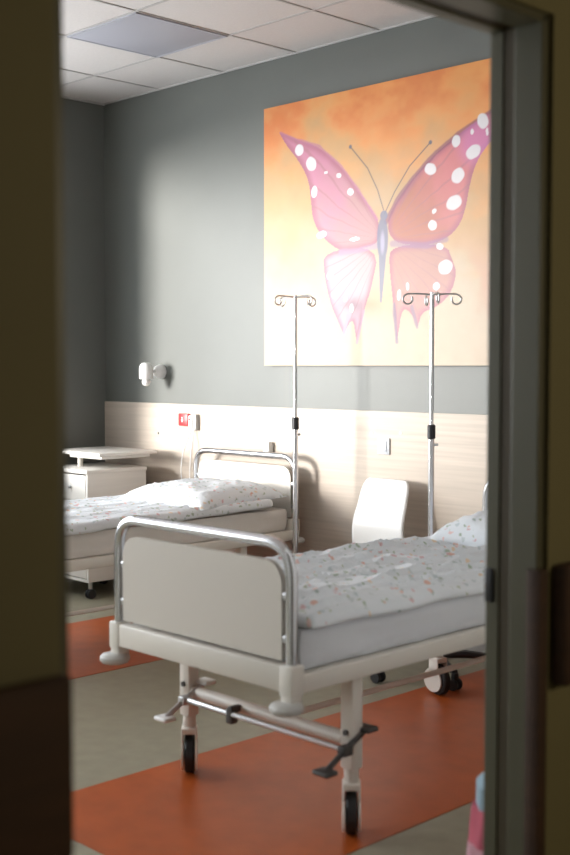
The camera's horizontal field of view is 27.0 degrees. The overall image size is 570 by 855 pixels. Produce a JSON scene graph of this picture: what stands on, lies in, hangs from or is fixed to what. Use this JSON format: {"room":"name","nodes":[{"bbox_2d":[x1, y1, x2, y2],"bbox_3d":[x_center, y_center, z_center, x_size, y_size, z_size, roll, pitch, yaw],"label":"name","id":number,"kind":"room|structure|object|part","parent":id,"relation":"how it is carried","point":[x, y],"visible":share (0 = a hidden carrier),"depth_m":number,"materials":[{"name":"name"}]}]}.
{"room":"hospital corridor","nodes":[
{"label":"hospital corridor","id":0,"kind":"room"},
{"bbox_2d":[63,98,105,464],"bbox_3d":[-3.777,-0.436,5.423,7.390,3.270,0.300,-3,4,-44],"label":"wall","id":1,"kind":"structure","parent":0,"point":[84,194],"depth_m":7.62,"materials":[{"name":"grey paint"}]},
{"bbox_2d":[63,15,435,105],"bbox_3d":[-1.986,-1.870,3.510,6.990,0.012,4.830,-3,4,-44],"label":"trim","id":2,"kind":"structure","parent":1,"relation":"attached to","point":[431,16],"depth_m":6.61,"materials":[{"name":"silver metal"}]},
{"bbox_2d":[63,0,430,102],"bbox_3d":[-1.986,-1.924,3.508,7.090,0.100,4.930,-3,4,-44],"label":"ceiling","id":3,"kind":"structure","parent":0,"point":[311,29],"depth_m":6.04,"materials":[{"name":"tile"}]},
{"bbox_2d":[67,12,227,57],"bbox_3d":[-0.705,-2.000,6.074,0.582,0.008,0.582,-3,4,-44],"label":"recessed light","id":4,"kind":"object","parent":3,"relation":"in","point":[138,33],"visible":1,"depth_m":6.05,"materials":[{"name":"grey plastic"}]},
{"bbox_2d":[63,0,378,89],"bbox_3d":[-1.986,-1.873,3.510,6.990,0.006,4.830,-3,4,-44],"label":"trim","id":5,"kind":"structure","parent":3,"relation":"attached to","point":[162,1],"depth_m":5.90,"materials":[{"name":"silver metal"}]},
{"bbox_2d":[68,579,484,854],"bbox_3d":[-1.986,1.241,3.671,7.290,0.102,5.130,-3,4,-44],"label":"floor","id":6,"kind":"structure","parent":0,"point":[259,795],"depth_m":4.08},
{"bbox_2d":[67,446,156,598],"bbox_3d":[-1.139,0.570,7.277,0.500,0.867,0.520,-3,4,-44],"label":"bedside cabinet","id":7,"kind":"object","parent":6,"relation":"on","point":[99,479],"visible":0.45,"depth_m":7.08,"materials":[{"name":"white laminate"}]},
{"bbox_3d":[-1.304,0.350,7.114,0.018,0.150,0.395,-3,4,-44],"label":"drawer","id":8,"kind":"part","parent":7,"relation":"part of","materials":[{"name":"white laminate"}]},
{"bbox_3d":[-1.304,0.747,7.135,0.018,0.275,0.395,-3,4,-44],"label":"door","id":9,"kind":"part","parent":7,"relation":"part of","materials":[{"name":"white laminate"}]},
{"bbox_3d":[-1.248,0.206,7.242,0.032,0.070,0.032,-3,4,-44],"label":"support post","id":10,"kind":"part","parent":7,"relation":"part of","materials":[{"name":"beige metal"}]},
{"bbox_2d":[70,454,149,459],"bbox_3d":[-1.065,0.169,7.223,0.360,0.018,0.330,-3,4,-44],"label":"tray","id":11,"kind":"object","parent":7,"relation":"on","point":[101,456],"depth_m":7.07,"materials":[{"name":"white plastic"}]},
{"bbox_2d":[68,448,304,616],"bbox_3d":[-0.952,0.617,5.984,2.136,0.908,0.900,-3,4,-44],"label":"hospital bed","id":12,"kind":"object","parent":6,"relation":"on","point":[279,478],"visible":0.16,"depth_m":6.42,"materials":[{"name":"silver metal"}]},
{"bbox_2d":[68,507,286,558],"bbox_3d":[-0.947,0.513,5.977,1.935,0.119,0.802,-3,4,-44],"label":"mattress","id":13,"kind":"object","parent":12,"relation":"on","point":[271,519],"visible":0.29,"depth_m":5.88,"materials":[{"name":"white fabric"}]},
{"bbox_2d":[67,494,272,535],"bbox_3d":[-0.983,0.424,5.930,1.785,0.075,0.843,-3,4,-44],"label":"duvet","id":14,"kind":"object","parent":13,"relation":"on","point":[87,515],"visible":0.58,"depth_m":5.86,"materials":[{"name":"fabric"}]},
{"bbox_2d":[119,478,286,510],"bbox_3d":[-0.446,0.338,6.339,0.640,0.117,0.660,3,5,40],"label":"pillow","id":15,"kind":"object","parent":14,"relation":"on","point":[203,493],"visible":0.91,"depth_m":6.17,"materials":[{"name":"fabric"}]},
{"bbox_3d":[-0.664,0.612,5.688,1.960,0.052,0.035,-3,4,-44],"label":"rail","id":16,"kind":"part","parent":12,"relation":"part of","materials":[{"name":"beige"}]},
{"bbox_3d":[-0.229,0.717,6.165,0.046,0.290,0.050,-3,4,-44],"label":"leg","id":17,"kind":"part","parent":12,"relation":"part of","materials":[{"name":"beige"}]},
{"bbox_3d":[-0.232,0.333,6.663,0.018,0.274,0.766,-3,4,-44],"label":"panel","id":18,"kind":"part","parent":12,"relation":"part of","materials":[{"name":"beige plastic"}]},
{"bbox_3d":[-0.232,0.332,6.663,0.032,0.408,0.859,-3,4,-44],"label":"headboard","id":19,"kind":"part","parent":12,"relation":"part of","materials":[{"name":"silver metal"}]},
{"bbox_3d":[0.044,0.548,6.392,0.052,0.114,0.052,-3,4,-44],"label":"corner post","id":20,"kind":"part","parent":12,"relation":"part of","materials":[{"name":"beige plastic"}]},
{"bbox_2d":[100,483,486,833],"bbox_3d":[0.453,0.706,4.260,2.136,0.908,0.900,-3,4,-44],"label":"hospital bed","id":21,"kind":"object","parent":6,"relation":"on","point":[247,603],"visible":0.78,"depth_m":3.52,"materials":[{"name":"beige"}]},
{"bbox_3d":[-0.533,0.680,3.837,0.052,0.114,0.052,-3,4,-44],"label":"corner post","id":22,"kind":"part","parent":21,"relation":"part of","materials":[{"name":"beige plastic"}]},
{"bbox_3d":[-0.324,0.828,4.017,0.046,0.290,0.050,-3,4,-44],"label":"leg","id":23,"kind":"part","parent":21,"relation":"part of","materials":[{"name":"beige metal"}]},
{"bbox_3d":[-0.258,0.679,3.554,0.045,0.074,0.840,-3,4,-44],"label":"rail","id":24,"kind":"part","parent":21,"relation":"part of","materials":[{"name":"beige"}]},
{"bbox_3d":[-0.258,0.494,3.545,0.018,0.274,0.730,-3,4,-44],"label":"panel","id":25,"kind":"part","parent":21,"relation":"part of","materials":[{"name":"beige plastic"}]},
{"bbox_3d":[-0.258,0.493,3.544,0.032,0.408,0.823,-3,4,-44],"label":"footboard","id":26,"kind":"part","parent":21,"relation":"part of","materials":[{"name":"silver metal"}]},
{"bbox_3d":[-0.083,0.918,3.695,0.018,0.019,0.740,-3,4,-44],"label":"brake rod","id":27,"kind":"part","parent":21,"relation":"part of","materials":[{"name":"silver metal"}]},
{"bbox_3d":[0.018,0.710,3.273,0.052,0.114,0.052,-3,4,-44],"label":"corner post","id":28,"kind":"part","parent":21,"relation":"part of","materials":[{"name":"beige plastic"}]},
{"bbox_2d":[133,593,485,668],"bbox_3d":[0.461,0.573,4.249,1.935,0.119,0.803,-3,4,-44],"label":"mattress","id":29,"kind":"object","parent":21,"relation":"on","point":[366,635],"visible":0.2,"depth_m":3.54,"materials":[{"name":"white fabric"}]},
{"bbox_2d":[265,536,485,628],"bbox_3d":[0.445,0.483,4.225,1.845,0.088,0.843,-3,4,-44],"label":"duvet","id":30,"kind":"object","parent":29,"relation":"on","point":[347,582],"visible":0.53,"depth_m":3.84,"materials":[{"name":"fabric"}]},
{"bbox_2d":[429,511,485,546],"bbox_3d":[0.979,0.393,4.705,0.630,0.156,0.569,3,4,44],"label":"pillow","id":31,"kind":"object","parent":30,"relation":"on","point":[470,530],"visible":0.18,"depth_m":4.64,"materials":[{"name":"fabric"}]},
{"bbox_3d":[0.195,0.856,3.486,0.046,0.290,0.050,-3,4,-44],"label":"leg","id":32,"kind":"part","parent":21,"relation":"part of","materials":[{"name":"beige metal"}]},
{"bbox_3d":[0.741,0.671,3.963,1.960,0.052,0.035,-3,4,-44],"label":"rail","id":33,"kind":"part","parent":21,"relation":"part of","materials":[{"name":"beige"}]},
{"bbox_3d":[1.174,0.421,4.939,0.032,0.408,0.859,-3,4,-44],"label":"headboard","id":34,"kind":"part","parent":21,"relation":"part of","materials":[{"name":"silver metal"}]},
{"bbox_2d":[274,295,315,553],"bbox_3d":[0.072,0.196,6.086,0.573,1.738,0.603,-3,4,-44],"label":"stand","id":35,"kind":"object","parent":6,"relation":"on","point":[295,420],"visible":0.24,"depth_m":6.05,"materials":[{"name":"silver metal"}]},
{"bbox_2d":[352,478,408,542],"bbox_3d":[0.372,0.672,5.813,0.432,0.817,0.406,-3,4,-44],"label":"chair","id":36,"kind":"object","parent":6,"relation":"on","point":[380,512],"visible":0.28,"depth_m":5.91,"materials":[{"name":"white plastic"}]},
{"bbox_2d":[370,291,484,690],"bbox_3d":[0.632,0.254,5.301,0.597,1.705,0.591,-3,4,-44],"label":"stand","id":37,"kind":"object","parent":6,"relation":"on","point":[456,682],"visible":0.45,"depth_m":5.27,"materials":[{"name":"silver metal"}]},
{"bbox_3d":[0.690,1.024,5.179,0.044,0.050,0.262,-1,3,-14],"label":"leg","id":38,"kind":"part","parent":37,"relation":"part of","materials":[{"name":"black plastic"}]},
{"bbox_3d":[0.812,1.017,5.325,0.262,0.050,0.044,0,3,3],"label":"leg","id":39,"kind":"part","parent":37,"relation":"part of","materials":[{"name":"black plastic"}]},
{"bbox_2d":[467,772,483,854],"bbox_3d":[0.602,1.028,2.956,0.439,0.400,0.184,-3,4,-44],"label":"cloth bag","id":40,"kind":"object","parent":6,"relation":"on","point":[476,826],"visible":0.22,"depth_m":2.83,"materials":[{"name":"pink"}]},
{"bbox_2d":[0,0,569,854],"bbox_3d":[-0.201,-0.112,1.770,7.190,2.800,0.020,-3,4,-44],"label":"wall","id":41,"kind":"structure","parent":0,"point":[30,644],"depth_m":1.63,"materials":[{"name":"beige paint"}]},
{"bbox_2d":[0,674,73,854],"bbox_3d":[-1.161,0.518,0.831,2.400,0.260,0.028,-3,4,-44],"label":"guard","id":42,"kind":"object","parent":41,"relation":"attached to","point":[37,805],"visible":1,"depth_m":1.61,"materials":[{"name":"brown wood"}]},
{"bbox_2d":[551,561,569,685],"bbox_3d":[1.260,0.386,3.179,1.900,0.260,0.044,-3,4,-44],"label":"guard","id":43,"kind":"object","parent":41,"relation":"attached to","point":[560,666],"visible":1,"depth_m":2.51,"materials":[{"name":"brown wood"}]},
{"bbox_2d":[104,17,490,557],"bbox_3d":[0.583,-0.471,6.093,0.212,3.270,5.430,-3,4,-44],"label":"wall","id":44,"kind":"structure","parent":0,"point":[184,163],"depth_m":6.79,"materials":[{"name":"grey paint"}]},
{"bbox_2d":[139,362,166,385],"bbox_3d":[-0.819,-0.327,7.284,0.168,0.145,0.088,-3,4,-44],"label":"wall lamp","id":45,"kind":"object","parent":44,"relation":"attached to","point":[146,371],"visible":1,"depth_m":7.24,"materials":[{"name":"white plastic"}]},
{"bbox_3d":[-0.848,-0.347,7.254,0.086,0.102,0.086,-3,4,-44],"label":"lamp shade","id":46,"kind":"part","parent":45,"relation":"part of","materials":[{"name":"white plastic"}]},
{"bbox_3d":[-0.848,-0.276,7.258,0.054,0.047,0.054,-3,4,-44],"label":"bulb","id":47,"kind":"part","parent":45,"relation":"part of","materials":[{"name":"white glass"}]},
{"bbox_2d":[178,413,189,425],"bbox_3d":[-0.609,-0.047,7.170,0.026,0.076,0.088,-3,4,-44],"label":"box","id":48,"kind":"object","parent":44,"relation":"attached to","point":[182,417],"visible":1,"depth_m":7.16,"materials":[{"name":"red plastic"}]},
{"bbox_2d":[181,414,198,478],"bbox_3d":[-0.582,0.166,7.125,0.065,0.493,0.136,-3,4,-44],"label":"handset","id":49,"kind":"object","parent":44,"relation":"attached to","point":[193,420],"visible":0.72,"depth_m":7.09,"materials":[{"name":"grey plastic"}]},
{"bbox_2d":[263,442,272,451],"bbox_3d":[-0.100,0.117,6.647,0.039,0.075,0.066,-3,4,-44],"label":"wall socket","id":50,"kind":"object","parent":44,"relation":"attached to","point":[268,447],"visible":0.63,"depth_m":6.62,"materials":[{"name":"white plastic"}]},
{"bbox_2d":[264,58,489,365],"bbox_3d":[0.501,-1.020,5.986,0.036,1.414,1.732,-3,4,-44],"label":"painting","id":51,"kind":"object","parent":44,"relation":"attached to","point":[375,195],"visible":0.9,"depth_m":5.98,"materials":[{"name":"paint"}]},
{"bbox_2d":[378,438,389,454],"bbox_3d":[0.502,0.096,6.044,0.017,0.084,0.080,-3,4,-44],"label":"light switch","id":52,"kind":"object","parent":44,"relation":"attached to","point":[383,443],"visible":1,"depth_m":6.03,"materials":[{"name":"grey plastic"}]},
{"bbox_2d":[464,644,484,652],"bbox_3d":[0.503,1.026,6.092,0.012,0.080,4.830,-3,4,-44],"label":"baseboard","id":53,"kind":"structure","parent":44,"relation":"attached to","point":[480,648],"depth_m":5.66,"materials":[{"name":"grey plastic"}]},
{"bbox_3d":[-0.253,-0.249,1.817,7.190,3.170,0.130,-3,4,-44],"label":"wall","id":54,"kind":"structure","parent":0,"visible":0},
{"bbox_2d":[54,0,548,854],"bbox_3d":[0.065,0.213,2.146,1.229,2.113,0.138,-3,4,-44],"label":"door frame","id":55,"kind":"structure","parent":54,"relation":"in","point":[519,42],"depth_m":2.53,"materials":[{"name":"grey paint"}]},
{"bbox_3d":[0.448,0.346,2.608,0.006,0.075,0.022,-3,4,-44],"label":"strike plate","id":56,"kind":"part","parent":55,"relation":"part of","materials":[{"name":"black plastic"}]},
{"bbox_2d":[524,568,547,854],"bbox_3d":[0.537,0.774,2.549,0.036,0.950,0.036,-3,4,-44],"label":"guard","id":57,"kind":"object","parent":55,"relation":"attached to","point":[536,579],"visible":0.88,"depth_m":2.53,"materials":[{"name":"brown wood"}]}
]}

